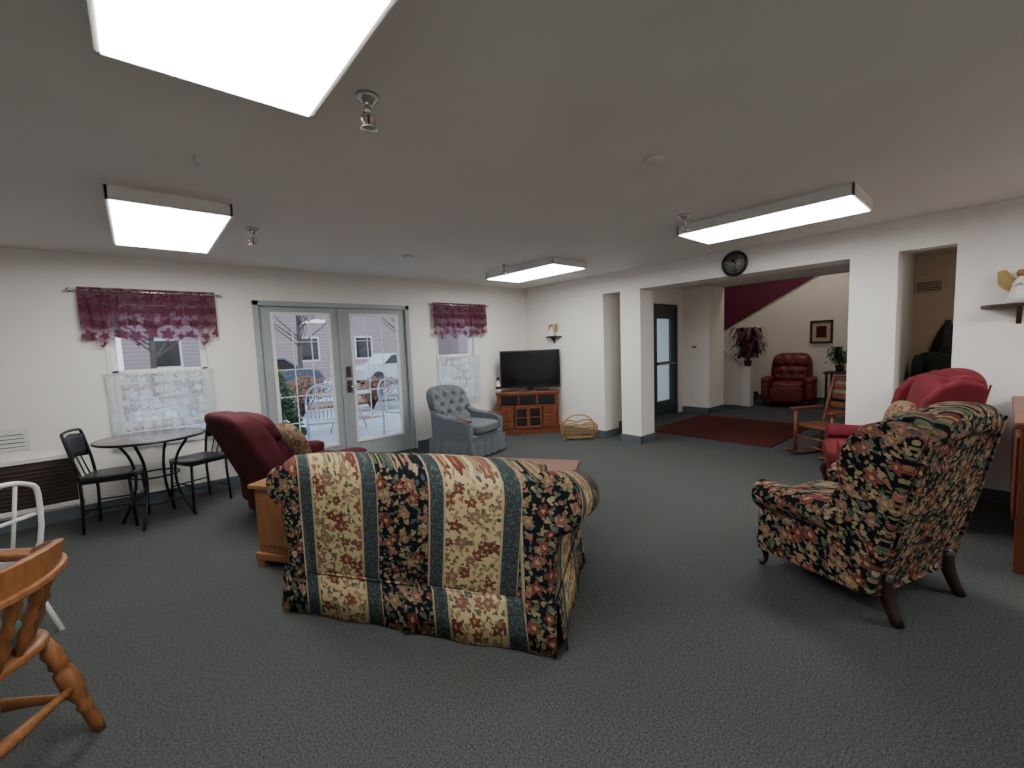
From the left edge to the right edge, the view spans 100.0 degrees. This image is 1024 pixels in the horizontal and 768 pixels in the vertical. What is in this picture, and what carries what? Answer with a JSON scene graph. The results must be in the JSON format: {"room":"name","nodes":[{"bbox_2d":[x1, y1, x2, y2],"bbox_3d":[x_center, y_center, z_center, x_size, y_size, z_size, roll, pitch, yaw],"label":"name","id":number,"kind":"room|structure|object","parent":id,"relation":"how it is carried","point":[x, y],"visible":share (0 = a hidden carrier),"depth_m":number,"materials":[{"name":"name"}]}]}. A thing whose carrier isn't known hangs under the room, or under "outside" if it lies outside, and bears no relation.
{"room":"care facility","nodes":[
{"label":"care facility","id":0,"kind":"room"},
{"bbox_2d":[0,247,526,520],"bbox_3d":[-2.793,-0.122,5.117,8.700,2.440,0.150,-6,7,-41],"label":"wall","id":1,"kind":"structure","parent":0,"point":[52,382],"depth_m":4.30,"materials":[{"name":"paint"}]},
{"bbox_2d":[0,428,30,452],"bbox_3d":[-4.343,0.488,3.691,0.260,0.190,0.008,-6,7,-41],"label":"air vent","id":2,"kind":"object","parent":1,"relation":"attached to","point":[11,439],"visible":1,"depth_m":3.72,"materials":[{"name":"white plastic"}]},
{"bbox_2d":[0,453,85,518],"bbox_3d":[-4.332,0.905,3.695,0.910,0.480,0.050,-6,7,-41],"label":"air conditioner","id":3,"kind":"object","parent":1,"relation":"attached to","point":[54,475],"visible":0.77,"depth_m":3.81,"materials":[{"name":"brown metal"}]},
{"bbox_2d":[65,286,221,346],"bbox_3d":[-3.558,-0.651,4.261,1.180,0.560,0.088,-6,7,-41],"label":"valance","id":4,"kind":"object","parent":1,"relation":"attached to","point":[104,308],"visible":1,"depth_m":4.20,"materials":[{"name":"purple fabric"}]},
{"bbox_2d":[102,368,215,448],"bbox_3d":[-3.516,0.238,4.359,0.880,0.750,0.069,-6,7,-41],"label":"cafe curtain","id":5,"kind":"object","parent":1,"relation":"hanging from","point":[196,376],"visible":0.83,"depth_m":4.30,"materials":[{"name":"white fabric"}]},
{"bbox_2d":[103,326,215,450],"bbox_3d":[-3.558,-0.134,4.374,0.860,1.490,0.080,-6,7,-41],"label":"window frame","id":6,"kind":"structure","parent":1,"relation":"attached to","point":[107,354],"depth_m":4.29,"materials":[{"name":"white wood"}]},
{"bbox_2d":[0,439,429,533],"bbox_3d":[-2.785,1.051,5.078,8.260,0.110,0.015,-6,7,-41],"label":"baseboard","id":7,"kind":"structure","parent":1,"relation":"attached to","point":[72,513],"depth_m":4.14,"materials":[{"name":"plastic"}]},
{"bbox_2d":[258,306,346,450],"bbox_3d":[-2.542,0.060,5.303,0.900,1.985,0.045,-6,7,-41],"label":"leaf","id":8,"kind":"object","parent":1,"relation":"attached to","point":[264,317],"visible":0.48,"depth_m":5.08,"materials":[{"name":"grey paint"}]},
{"bbox_2d":[269,312,339,447],"bbox_3d":[-2.529,-0.021,5.278,0.680,1.700,0.022,-6,7,-41],"label":"frame","id":9,"kind":"object","parent":8,"relation":"attached to","point":[271,314],"visible":0.7,"depth_m":5.28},
{"bbox_2d":[275,315,333,439],"bbox_3d":[-2.546,-0.022,5.298,0.630,1.650,0.010,-6,7,-41],"label":"muntins","id":10,"kind":"object","parent":8,"relation":"attached to","point":[311,341],"visible":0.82,"depth_m":5.30,"materials":[{"name":"white wood"}]},
{"bbox_2d":[337,309,350,447],"bbox_3d":[-2.181,0.025,5.580,0.050,1.980,0.030,-6,7,-41],"label":"astragal","id":11,"kind":"object","parent":8,"relation":"attached to","point":[339,318],"visible":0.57,"depth_m":5.56,"materials":[{"name":"grey paint"}]},
{"bbox_2d":[251,300,416,447],"bbox_3d":[-2.208,-0.001,5.608,1.940,2.070,0.150,-6,7,-41],"label":"frame","id":12,"kind":"object","parent":1,"relation":"attached to","point":[255,303],"visible":0.65,"depth_m":5.39,"materials":[{"name":"grey paint"}]},
{"bbox_2d":[341,309,410,451],"bbox_3d":[-1.857,-0.018,5.897,0.900,1.985,0.045,-6,7,-41],"label":"leaf","id":13,"kind":"object","parent":1,"relation":"attached to","point":[403,441],"visible":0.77,"depth_m":5.94,"materials":[{"name":"grey paint"}]},
{"bbox_2d":[346,366,352,391],"bbox_3d":[-2.126,-0.060,5.617,0.055,0.340,0.020,-6,7,-41],"label":"plates","id":14,"kind":"object","parent":13,"relation":"attached to","point":[348,368],"visible":1,"depth_m":5.61,"materials":[{"name":"black metal"}]},
{"bbox_2d":[349,313,404,441],"bbox_3d":[-1.837,-0.100,5.879,0.680,1.700,0.022,-6,7,-41],"label":"frame","id":15,"kind":"object","parent":13,"relation":"attached to","point":[350,315],"visible":1,"depth_m":5.84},
{"bbox_2d":[356,317,399,436],"bbox_3d":[-1.854,-0.101,5.899,0.630,1.650,0.010,-6,7,-41],"label":"muntins","id":16,"kind":"object","parent":13,"relation":"attached to","point":[367,340],"visible":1,"depth_m":5.89,"materials":[{"name":"white wood"}]},
{"bbox_2d":[435,325,479,401],"bbox_3d":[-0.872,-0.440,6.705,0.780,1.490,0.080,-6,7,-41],"label":"window frame","id":17,"kind":"structure","parent":1,"relation":"attached to","point":[474,399],"depth_m":6.86,"materials":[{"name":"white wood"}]},
{"bbox_2d":[428,302,488,339],"bbox_3d":[-0.793,-0.966,6.660,1.130,0.560,0.088,-6,7,-41],"label":"valance","id":18,"kind":"object","parent":1,"relation":"attached to","point":[453,315],"visible":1,"depth_m":6.61,"materials":[{"name":"purple fabric"}]},
{"bbox_2d":[437,354,481,401],"bbox_3d":[-0.803,-0.071,6.713,0.810,0.750,0.069,-6,7,-41],"label":"cafe curtain","id":19,"kind":"object","parent":1,"relation":"hanging from","point":[442,360],"visible":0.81,"depth_m":6.74,"materials":[{"name":"white fabric"}]},
{"bbox_2d":[0,0,1023,288],"bbox_3d":[1.271,-1.355,2.875,11.900,0.100,8.766,-6,7,-41],"label":"ceiling","id":20,"kind":"structure","parent":0,"point":[512,133],"depth_m":2.02,"materials":[{"name":"paint"}]},
{"bbox_2d":[103,184,232,252],"bbox_3d":[-2.491,-1.140,3.104,0.620,0.084,1.280,-6,7,-41],"label":"ceiling light","id":21,"kind":"object","parent":20,"relation":"attached to","point":[137,217],"depth_m":2.83,"materials":[{"name":"white plastic"}]},
{"bbox_2d":[85,0,396,117],"bbox_3d":[-0.610,-1.028,1.012,0.620,0.084,1.250,-6,7,-41],"label":"ceiling light","id":22,"kind":"object","parent":20,"relation":"attached to","point":[287,55],"depth_m":1.25,"materials":[{"name":"white plastic"}]},
{"bbox_2d":[245,227,258,245],"bbox_3d":[-2.040,-1.157,3.378,0.095,0.132,0.095,-6,7,-41],"label":"sprinkler","id":23,"kind":"object","parent":20,"relation":"attached to","point":[252,230],"visible":1,"depth_m":3.36,"materials":[{"name":"silver metal"}]},
{"bbox_2d":[355,89,378,133],"bbox_3d":[-0.567,-1.068,1.692,0.091,0.127,0.091,-6,7,-41],"label":"sprinkler","id":24,"kind":"object","parent":20,"relation":"attached to","point":[368,99],"visible":1,"depth_m":1.68,"materials":[{"name":"silver metal"}]},
{"bbox_2d":[486,257,585,281],"bbox_3d":[0.278,-1.460,5.553,0.600,0.084,1.250,-6,7,-41],"label":"ceiling light","id":25,"kind":"object","parent":20,"relation":"attached to","point":[550,266],"depth_m":5.32,"materials":[{"name":"white plastic"}]},
{"bbox_2d":[645,154,665,164],"bbox_3d":[0.787,-1.230,2.362,0.110,0.022,0.110,-6,7,-41],"label":"smoke detector","id":26,"kind":"object","parent":20,"relation":"attached to","point":[655,159],"visible":1,"depth_m":2.34,"materials":[{"name":"paint"}]},
{"bbox_2d":[678,214,689,231],"bbox_3d":[1.388,-1.297,3.468,0.091,0.127,0.091,-6,7,-41],"label":"sprinkler","id":27,"kind":"object","parent":20,"relation":"attached to","point":[683,217],"visible":1,"depth_m":3.45,"materials":[{"name":"silver metal"}]},
{"bbox_2d":[677,182,872,243],"bbox_3d":[2.088,-1.349,3.512,0.600,0.084,1.250,-6,7,-41],"label":"ceiling light","id":28,"kind":"object","parent":20,"relation":"attached to","point":[846,199],"depth_m":3.31,"materials":[{"name":"white plastic"}]},
{"bbox_2d":[0,399,1023,767],"bbox_3d":[2.052,1.070,3.978,14.100,0.100,9.200,-6,7,-41],"label":"floor","id":29,"kind":"structure","parent":0,"point":[686,650],"depth_m":1.99,"materials":[{"name":"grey carpet"}]},
{"bbox_2d":[0,481,64,630],"bbox_3d":[-2.677,0.929,2.087,0.479,0.876,0.425,-2,5,-1],"label":"metal chair","id":30,"kind":"object","parent":29,"relation":"on","point":[38,496],"visible":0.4,"depth_m":2.22,"materials":[{"name":"white painted metal"},{"name":"gray vinyl"}]},
{"bbox_2d":[0,538,105,759],"bbox_3d":[-1.849,0.987,1.343,0.667,0.827,0.710,-3,5,-7],"label":"chair","id":31,"kind":"object","parent":29,"relation":"on","point":[32,575],"visible":1,"depth_m":1.47,"materials":[{"name":"brown wood"}]},
{"bbox_2d":[0,620,21,649],"bbox_3d":[-1.893,0.900,1.331,0.443,0.072,0.453,-3,5,-7],"label":"cushion","id":32,"kind":"object","parent":31,"relation":"on","point":[18,624],"depth_m":1.49,"materials":[{"name":"teal fabric"}]},
{"bbox_2d":[59,428,150,534],"bbox_3d":[-3.554,0.809,3.779,0.454,0.879,0.380,-5,6,-26],"label":"bistro chair","id":33,"kind":"object","parent":29,"relation":"on","point":[75,444],"visible":0.94,"depth_m":3.71,"materials":[{"name":"black metal"}]},
{"bbox_2d":[90,428,204,531],"bbox_3d":[-3.204,0.846,3.865,0.786,0.773,0.786,1,6,29],"label":"bistro table","id":34,"kind":"object","parent":29,"relation":"on","point":[151,437],"visible":0.93,"depth_m":3.80,"materials":[{"name":"black metal"}]},
{"bbox_2d":[169,426,232,509],"bbox_3d":[-3.098,0.747,4.287,0.380,0.879,0.454,0,5,24],"label":"bistro chair","id":35,"kind":"object","parent":29,"relation":"on","point":[199,458],"visible":0.77,"depth_m":4.21,"materials":[{"name":"black metal"}]},
{"bbox_2d":[247,478,288,566],"bbox_3d":[-1.467,0.938,3.116,0.480,0.580,0.560,-1,5,16],"label":"end table","id":36,"kind":"object","parent":29,"relation":"on","point":[273,544],"visible":0.32,"depth_m":2.89,"materials":[{"name":"brown wood"}]},
{"bbox_2d":[204,411,366,514],"bbox_3d":[-1.993,0.680,3.871,0.892,1.000,1.129,1,6,35],"label":"recliner","id":37,"kind":"object","parent":29,"relation":"on","point":[252,443],"visible":0.52,"depth_m":3.44,"materials":[{"name":"fabric"}]},
{"bbox_2d":[275,423,311,454],"bbox_3d":[-1.908,0.515,3.697,0.372,0.387,0.245,1,6,35],"label":"pillow","id":38,"kind":"object","parent":37,"relation":"on","point":[291,440],"depth_m":3.57,"materials":[{"name":"fabric"}]},
{"bbox_2d":[313,450,335,452],"bbox_3d":[-1.871,0.788,4.051,0.549,0.196,0.696,1,6,35],"label":"seat cushion","id":39,"kind":"object","parent":37,"relation":"on","point":[314,451],"depth_m":4.32,"materials":[{"name":"beige fabric"}]},
{"bbox_2d":[266,452,599,657],"bbox_3d":[-0.396,0.780,2.584,1.760,0.905,0.969,-1,5,16],"label":"loveseat","id":40,"kind":"object","parent":29,"relation":"on","point":[475,550],"visible":1,"depth_m":2.13,"materials":[{"name":"fabric"}]},
{"bbox_2d":[426,385,506,456],"bbox_3d":[-0.658,0.486,5.900,0.879,0.931,0.830,1,6,33],"label":"blue-gray swivel rocker","id":41,"kind":"object","parent":29,"relation":"on","point":[458,428],"visible":1,"depth_m":5.71,"materials":[{"name":"blue fabric"}]},
{"bbox_2d":[463,418,497,434],"bbox_3d":[-0.538,0.570,5.831,0.595,0.154,0.557,1,6,33],"label":"seat cushion","id":42,"kind":"object","parent":41,"relation":"on","point":[481,426],"depth_m":5.68,"materials":[{"name":"fabric"}]},
{"bbox_2d":[496,388,559,434],"bbox_3d":[0.255,0.453,7.214,1.040,0.700,0.538,-2,5,-2],"label":"tv stand","id":43,"kind":"object","parent":29,"relation":"on","point":[532,412],"visible":0.87,"depth_m":6.98,"materials":[{"name":"brown wood"}]},
{"bbox_2d":[495,377,500,392],"bbox_3d":[-0.224,0.016,6.930,0.092,0.255,0.092,-6,7,-41],"label":"decorative bottle","id":44,"kind":"object","parent":43,"relation":"on","point":[498,386],"visible":1,"depth_m":6.90,"materials":[{"name":"glass"}]},
{"bbox_2d":[499,349,560,391],"bbox_3d":[0.295,-0.220,7.022,0.980,0.670,0.180,-2,5,-2],"label":"television","id":45,"kind":"object","parent":43,"relation":"on","point":[529,369],"visible":0.99,"depth_m":6.98,"materials":[{"name":"black plastic"}]},
{"bbox_2d":[495,457,579,470],"bbox_3d":[0.073,0.908,3.649,0.960,0.430,0.520,-1,5,16],"label":"coffee table","id":46,"kind":"object","parent":29,"relation":"on","point":[552,464],"visible":0.11,"depth_m":3.67,"materials":[{"name":"brown wood"}]},
{"bbox_2d":[560,414,597,440],"bbox_3d":[1.010,0.647,6.502,0.535,0.381,0.293,-2,5,-3],"label":"magazine rack","id":47,"kind":"object","parent":29,"relation":"on","point":[562,427],"visible":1,"depth_m":6.46,"materials":[{"name":"beige wicker"}]},
{"bbox_2d":[654,415,808,447],"bbox_3d":[3.485,0.706,6.873,1.900,0.012,1.800,-6,7,-41],"label":"mat","id":48,"kind":"object","parent":29,"relation":"on","point":[761,433],"visible":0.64,"depth_m":6.71,"materials":[{"name":"red carpet"}]},
{"bbox_2d":[724,348,757,406],"bbox_3d":[4.513,-0.923,10.307,1.310,2.578,2.730,-6,7,-41],"label":"half wall","id":49,"kind":"structure","parent":29,"relation":"on","point":[738,378],"depth_m":9.17,"materials":[{"name":"paint"}]},
{"bbox_2d":[728,327,768,365],"bbox_3d":[4.927,-0.783,8.984,0.776,0.820,0.764,-6,7,-41],"label":"plant","id":50,"kind":"object","parent":49,"relation":"on","point":[748,337],"visible":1,"depth_m":8.82,"materials":[{"name":"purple plant"}]},
{"bbox_2d":[761,353,817,405],"bbox_3d":[5.826,-0.102,9.014,0.956,1.071,1.046,2,6,39],"label":"tufted armchair","id":51,"kind":"object","parent":29,"relation":"on","point":[791,380],"visible":1,"depth_m":8.91,"materials":[{"name":"leather"}]},
{"bbox_2d":[771,380,804,388],"bbox_3d":[5.744,0.046,8.918,0.588,0.210,0.746,2,6,39],"label":"seat cushion","id":52,"kind":"object","parent":51,"relation":"on","point":[775,384],"depth_m":8.68,"materials":[{"name":"red leather"}]},
{"bbox_2d":[773,366,808,380],"bbox_3d":[5.953,-0.236,9.166,0.631,0.336,0.230,2,6,39],"label":"pillow","id":53,"kind":"object","parent":51,"relation":"on","point":[793,373],"depth_m":9.09,"materials":[{"name":"red leather"}]},
{"bbox_2d":[774,354,809,365],"bbox_3d":[5.976,-0.502,9.183,0.651,0.273,0.222,2,6,39],"label":"pillow","id":54,"kind":"object","parent":51,"relation":"on","point":[780,359],"depth_m":9.10,"materials":[{"name":"red leather"}]},
{"bbox_2d":[784,375,846,460],"bbox_3d":[3.710,0.398,5.011,0.788,0.944,0.549,-3,5,-13],"label":"wooden rocking chair","id":55,"kind":"object","parent":29,"relation":"on","point":[818,425],"visible":0.5,"depth_m":5.17,"materials":[{"name":"brown wood"}]},
{"bbox_2d":[823,370,846,404],"bbox_3d":[6.549,0.098,8.546,0.500,0.700,0.500,-6,7,-41],"label":"side table","id":56,"kind":"object","parent":29,"relation":"on","point":[831,372],"visible":0.32,"depth_m":8.55,"materials":[{"name":"brown wood"}]},
{"bbox_2d":[823,346,846,371],"bbox_3d":[6.499,-0.498,8.477,0.513,0.501,0.546,-6,7,-41],"label":"potted fern","id":57,"kind":"object","parent":56,"relation":"on","point":[837,353],"visible":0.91,"depth_m":8.47,"materials":[{"name":"green plant"}]},
{"bbox_2d":[752,401,1008,628],"bbox_3d":[2.027,0.614,2.441,0.900,1.101,0.873,-4,5,-23],"label":"chair","id":58,"kind":"object","parent":29,"relation":"on","point":[897,503],"visible":1,"depth_m":2.13,"materials":[{"name":"multicoloured fabric"}]},
{"bbox_2d":[792,481,838,496],"bbox_3d":[1.978,0.744,2.580,0.600,0.140,0.590,-4,5,-23],"label":"seat cushion","id":59,"kind":"object","parent":58,"relation":"on","point":[825,488],"depth_m":2.75,"materials":[{"name":"fabric"}]},
{"bbox_2d":[820,368,991,480],"bbox_3d":[3.141,0.448,3.536,0.917,1.156,0.944,1,6,31],"label":"chair","id":60,"kind":"object","parent":29,"relation":"on","point":[922,390],"visible":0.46,"depth_m":3.33,"materials":[{"name":"red fabric"}]},
{"bbox_2d":[823,438,845,463],"bbox_3d":[3.022,0.593,3.623,0.620,0.147,0.630,1,6,31],"label":"seat cushion","id":61,"kind":"object","parent":60,"relation":"on","point":[829,444],"depth_m":3.67,"materials":[{"name":"red fabric"}]},
{"bbox_2d":[882,400,916,420],"bbox_3d":[3.169,0.328,3.506,0.215,0.383,0.419,1,6,31],"label":"pillow","id":62,"kind":"object","parent":60,"relation":"on","point":[898,406],"depth_m":3.47,"materials":[{"name":"fabric"}]},
{"bbox_2d":[910,350,951,376],"bbox_3d":[5.301,0.203,5.093,0.961,1.211,0.990,-6,6,-39],"label":"chair","id":63,"kind":"object","parent":29,"relation":"on","point":[924,362],"visible":0.16,"depth_m":5.39,"materials":[{"name":"black leather"}]},
{"bbox_2d":[1010,396,1023,574],"bbox_3d":[3.622,0.615,2.767,1.480,0.900,0.550,-6,7,-41],"label":"wooden sideboard","id":64,"kind":"object","parent":29,"relation":"on","point":[1017,454],"visible":1,"depth_m":2.51,"materials":[{"name":"brown wood"}]},
{"bbox_2d":[620,289,653,435],"bbox_3d":[1.812,-0.250,6.195,0.340,2.160,0.320,-6,7,-41],"label":"wall column","id":65,"kind":"structure","parent":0,"point":[636,305],"depth_m":6.07,"materials":[{"name":"paint"}]},
{"bbox_2d":[617,288,682,420],"bbox_3d":[2.376,-0.552,7.795,2.650,2.440,0.150,-6,7,-41],"label":"wall","id":66,"kind":"structure","parent":0,"point":[679,292],"depth_m":8.23,"materials":[{"name":"paint"}]},
{"bbox_2d":[653,307,674,417],"bbox_3d":[2.874,-0.417,8.158,0.810,2.030,0.050,-6,7,-41],"label":"door","id":67,"kind":"structure","parent":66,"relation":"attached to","point":[664,407],"depth_m":8.23,"materials":[{"name":"paint"}]},
{"bbox_2d":[653,303,677,412],"bbox_3d":[2.876,-0.442,8.152,0.950,2.120,0.080,-6,7,-41],"label":"frame","id":68,"kind":"object","parent":66,"relation":"attached to","point":[675,307],"visible":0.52,"depth_m":8.38,"materials":[{"name":"paint"}]},
{"bbox_2d":[657,319,668,400],"bbox_3d":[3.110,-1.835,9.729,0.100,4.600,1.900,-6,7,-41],"label":"window","id":69,"kind":"structure","parent":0,"point":[662,324],"depth_m":9.54,"materials":[{"name":"clear glass"}]},
{"bbox_2d":[683,286,723,407],"bbox_3d":[3.792,-0.683,8.673,0.650,2.440,0.680,-6,7,-41],"label":"wall","id":70,"kind":"structure","parent":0,"point":[703,307],"depth_m":8.39,"materials":[{"name":"white paint"}]},
{"bbox_2d":[724,277,812,329],"bbox_3d":[5.690,-2.465,9.789,0.030,3.550,3.750,-6,7,-41],"label":"wall","id":71,"kind":"structure","parent":0,"point":[740,302],"depth_m":9.99,"materials":[{"name":"red paint"}]},
{"bbox_2d":[525,197,1023,491],"bbox_3d":[3.235,-0.300,4.549,0.340,2.440,8.616,-6,7,-41],"label":"wall","id":72,"kind":"structure","parent":0,"point":[988,238],"depth_m":4.08,"materials":[{"name":"paint"}]},
{"bbox_2d":[546,323,561,343],"bbox_3d":[0.658,-0.829,7.083,0.138,0.329,0.320,-6,7,-41],"label":"wall shelf","id":73,"kind":"object","parent":72,"relation":"attached to","point":[552,329],"visible":1,"depth_m":7.05,"materials":[{"name":"brown wood"}]},
{"bbox_2d":[721,251,747,276],"bbox_3d":[2.546,-1.376,4.915,0.034,0.290,0.290,-6,7,-41],"label":"wall clock","id":74,"kind":"object","parent":72,"relation":"attached to","point":[734,263],"visible":1,"depth_m":4.90,"materials":[{"name":"black plastic"}]},
{"bbox_2d":[559,424,1010,504],"bbox_3d":[3.273,0.860,4.646,0.355,0.110,8.616,-6,7,-41],"label":"baseboard","id":75,"kind":"structure","parent":72,"relation":"attached to","point":[987,494],"depth_m":6.08,"materials":[{"name":"plastic"}]},
{"bbox_2d":[980,269,1023,323],"bbox_3d":[3.921,-0.681,3.310,0.180,0.430,0.417,-6,7,-41],"label":"wall shelf","id":76,"kind":"object","parent":72,"relation":"attached to","point":[1015,286],"visible":1,"depth_m":3.33,"materials":[{"name":"brown wood"}]},
{"bbox_2d":[724,272,849,397],"bbox_3d":[5.893,-1.943,9.762,0.150,4.600,5.500,-6,7,-41],"label":"wall","id":77,"kind":"structure","parent":0,"point":[786,320],"depth_m":9.26,"materials":[{"name":"paint"}]},
{"bbox_2d":[810,320,832,343],"bbox_3d":[6.506,-1.098,9.028,0.030,0.480,0.400,-6,7,-41],"label":"framed picture","id":78,"kind":"object","parent":77,"relation":"attached to","point":[821,331],"visible":1,"depth_m":9.02,"materials":[{"name":"brown wood"}]},
{"bbox_2d":[816,326,826,337],"bbox_3d":[6.507,-1.098,9.029,0.003,0.240,0.180,-6,7,-41],"label":"print","id":79,"kind":"object","parent":78,"relation":"attached to","point":[821,331],"depth_m":9.03,"materials":[{"name":"red fabric"}]},
{"bbox_2d":[835,365,844,371],"bbox_3d":[6.513,-0.311,8.533,0.160,0.120,0.160,-6,7,-41],"label":"pot","id":80,"kind":"object","parent":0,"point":[838,368],"depth_m":8.48,"materials":[{"name":"brown wood"}]},
{"bbox_2d":[899,253,914,385],"bbox_3d":[5.622,-1.605,6.022,5.400,4.600,0.100,-6,7,-41],"label":"wall","id":81,"kind":"structure","parent":0,"point":[909,259],"depth_m":5.53,"materials":[{"name":"white paint"}]},
{"bbox_2d":[619,394,845,427],"bbox_3d":[3.910,0.525,8.197,5.300,0.110,5.250,-6,7,-41],"label":"baseboard","id":82,"kind":"structure","parent":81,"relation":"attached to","point":[818,399],"depth_m":8.57,"materials":[{"name":"plastic"}]},
{"bbox_2d":[910,251,956,370],"bbox_3d":[6.773,-0.427,4.467,0.100,2.440,3.850,-6,7,-41],"label":"wall","id":83,"kind":"structure","parent":0,"point":[931,310],"depth_m":5.69,"materials":[{"name":"beige paint"}]},
{"bbox_2d":[914,278,943,292],"bbox_3d":[5.529,-1.301,5.691,0.024,0.160,0.280,-6,7,-41],"label":"air vent","id":84,"kind":"object","parent":83,"relation":"in","point":[932,285],"visible":1,"depth_m":5.68,"materials":[{"name":"beige plastic"}]},
{"bbox_2d":[930,320,952,351],"bbox_3d":[5.658,-0.398,5.587,0.120,0.870,0.342,-6,7,-41],"label":"coat","id":85,"kind":"object","parent":83,"relation":"hanging from","point":[943,339],"visible":0.37,"depth_m":5.55,"materials":[{"name":"black fabric"}]},
{"label":"outside","id":86,"kind":"structure","parent":0,"visible":0},
{"bbox_2d":[120,366,466,433],"bbox_3d":[-23.899,-1.183,42.702,100.000,0.180,84.224,-6,7,-41],"label":"ground","id":87,"kind":"structure","parent":86,"point":[365,408],"depth_m":12.84,"materials":[{"name":"white snow"}]},
{"bbox_2d":[121,383,163,421],"bbox_3d":[-7.856,0.550,8.512,1.489,1.145,1.287,0,6,27],"label":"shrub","id":88,"kind":"object","parent":87,"relation":"on","point":[134,387],"visible":0.08,"depth_m":8.58,"materials":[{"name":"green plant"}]},
{"bbox_2d":[117,327,192,395],"bbox_3d":[-15.339,-2.421,18.303,4.690,6.103,4.017,-6,7,-41],"label":"bare tree","id":89,"kind":"object","parent":87,"relation":"on","point":[153,356],"visible":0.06,"depth_m":18.27,"materials":[{"name":"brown plant"}]},
{"bbox_2d":[188,358,323,392],"bbox_3d":[-10.065,-0.283,17.107,4.441,1.445,1.800,-6,7,-41],"label":"parked car","id":90,"kind":"object","parent":87,"relation":"on","point":[282,363],"visible":0.16,"depth_m":17.07,"materials":[{"name":"blue metal"}]},
{"bbox_2d":[120,315,395,391],"bbox_3d":[-15.066,-3.236,29.190,17.000,5.600,8.000,-6,7,-41],"label":"wall","id":91,"kind":"structure","parent":87,"relation":"on","point":[135,357],"depth_m":25.53,"materials":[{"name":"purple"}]},
{"bbox_2d":[154,336,372,368],"bbox_3d":[-12.450,-3.519,26.138,14.800,4.300,0.030,-6,7,-41],"label":"trim","id":92,"kind":"structure","parent":91,"relation":"attached to","point":[180,347],"depth_m":26.34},
{"bbox_2d":[278,368,306,434],"bbox_3d":[-4.173,0.384,7.677,0.940,1.348,0.923,-6,7,-41],"label":"evergreen shrub","id":93,"kind":"object","parent":87,"relation":"on","point":[288,409],"visible":0.31,"depth_m":7.64,"materials":[{"name":"green plant"}]},
{"bbox_2d":[126,387,464,431],"bbox_3d":[-1.162,0.119,16.669,60.000,0.060,1.400,-6,7,-41],"label":"leaf litter","id":94,"kind":"object","parent":87,"relation":"on","point":[360,401],"visible":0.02,"depth_m":11.94,"materials":[{"name":"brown plant"}]},
{"bbox_2d":[274,315,326,367],"bbox_3d":[-11.069,-2.921,22.166,4.222,6.103,4.032,-1,5,16],"label":"bare tree","id":95,"kind":"object","parent":87,"relation":"on","point":[299,344],"visible":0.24,"depth_m":21.96,"materials":[{"name":"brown plant"}]},
{"bbox_2d":[281,371,331,416],"bbox_3d":[-5.158,0.264,10.752,1.338,1.119,1.237,-6,7,-41],"label":"shrub","id":96,"kind":"object","parent":87,"relation":"on","point":[304,388],"visible":0.69,"depth_m":10.69,"materials":[{"name":"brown plant"}]},
{"bbox_2d":[304,415,400,444],"bbox_3d":[-3.173,1.012,7.235,7.500,0.080,3.424,-6,7,-41],"label":"patio slab","id":97,"kind":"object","parent":87,"relation":"on","point":[394,423],"visible":0.09,"depth_m":8.24,"materials":[{"name":"concrete"}]},
{"bbox_2d":[172,393,205,427],"bbox_3d":[-4.170,0.641,5.741,0.517,0.996,0.622,-5,6,-31],"label":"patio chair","id":98,"kind":"object","parent":97,"relation":"on","point":[198,393],"visible":0.03,"depth_m":5.86,"materials":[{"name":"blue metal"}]},
{"bbox_2d":[305,383,334,440],"bbox_3d":[-2.970,0.505,6.781,0.517,0.996,0.622,-5,6,-26],"label":"patio chair","id":99,"kind":"object","parent":97,"relation":"on","point":[330,421],"visible":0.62,"depth_m":6.89,"materials":[{"name":"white metal"}]},
{"bbox_2d":[322,390,369,432],"bbox_3d":[-3.129,0.527,8.193,0.900,0.725,0.900,-6,7,-41],"label":"patio table","id":100,"kind":"object","parent":97,"relation":"on","point":[363,391],"visible":0.23,"depth_m":8.11,"materials":[{"name":"white metal"}]},
{"bbox_2d":[377,378,399,434],"bbox_3d":[-2.000,0.394,7.622,0.622,0.996,0.517,1,6,29],"label":"patio chair","id":101,"kind":"object","parent":97,"relation":"on","point":[392,381],"visible":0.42,"depth_m":7.56,"materials":[{"name":"white metal"}]},
{"bbox_2d":[356,376,393,409],"bbox_3d":[-3.756,0.245,11.598,1.113,0.905,1.097,-6,7,-41],"label":"shrub","id":102,"kind":"object","parent":87,"relation":"on","point":[374,395],"visible":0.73,"depth_m":11.52,"materials":[{"name":"brown plant"}]},
{"bbox_2d":[355,353,443,384],"bbox_3d":[-5.626,-0.789,20.961,1.800,1.445,4.441,3,7,45],"label":"parked car","id":103,"kind":"object","parent":87,"relation":"on","point":[362,372],"visible":0.3,"depth_m":19.67,"materials":[{"name":"white metal"}]},
{"bbox_2d":[437,326,467,365],"bbox_3d":[-1.988,-5.073,44.507,14.000,5.600,8.000,-6,7,-41],"label":"wall","id":104,"kind":"structure","parent":87,"relation":"on","point":[448,345],"depth_m":37.79,"materials":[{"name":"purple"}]},
{"bbox_2d":[451,362,468,392],"bbox_3d":[-1.427,-0.161,13.879,1.384,1.137,1.435,-6,7,-41],"label":"shrub","id":105,"kind":"object","parent":87,"relation":"on","point":[454,377],"visible":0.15,"depth_m":13.58,"materials":[{"name":"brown plant"}]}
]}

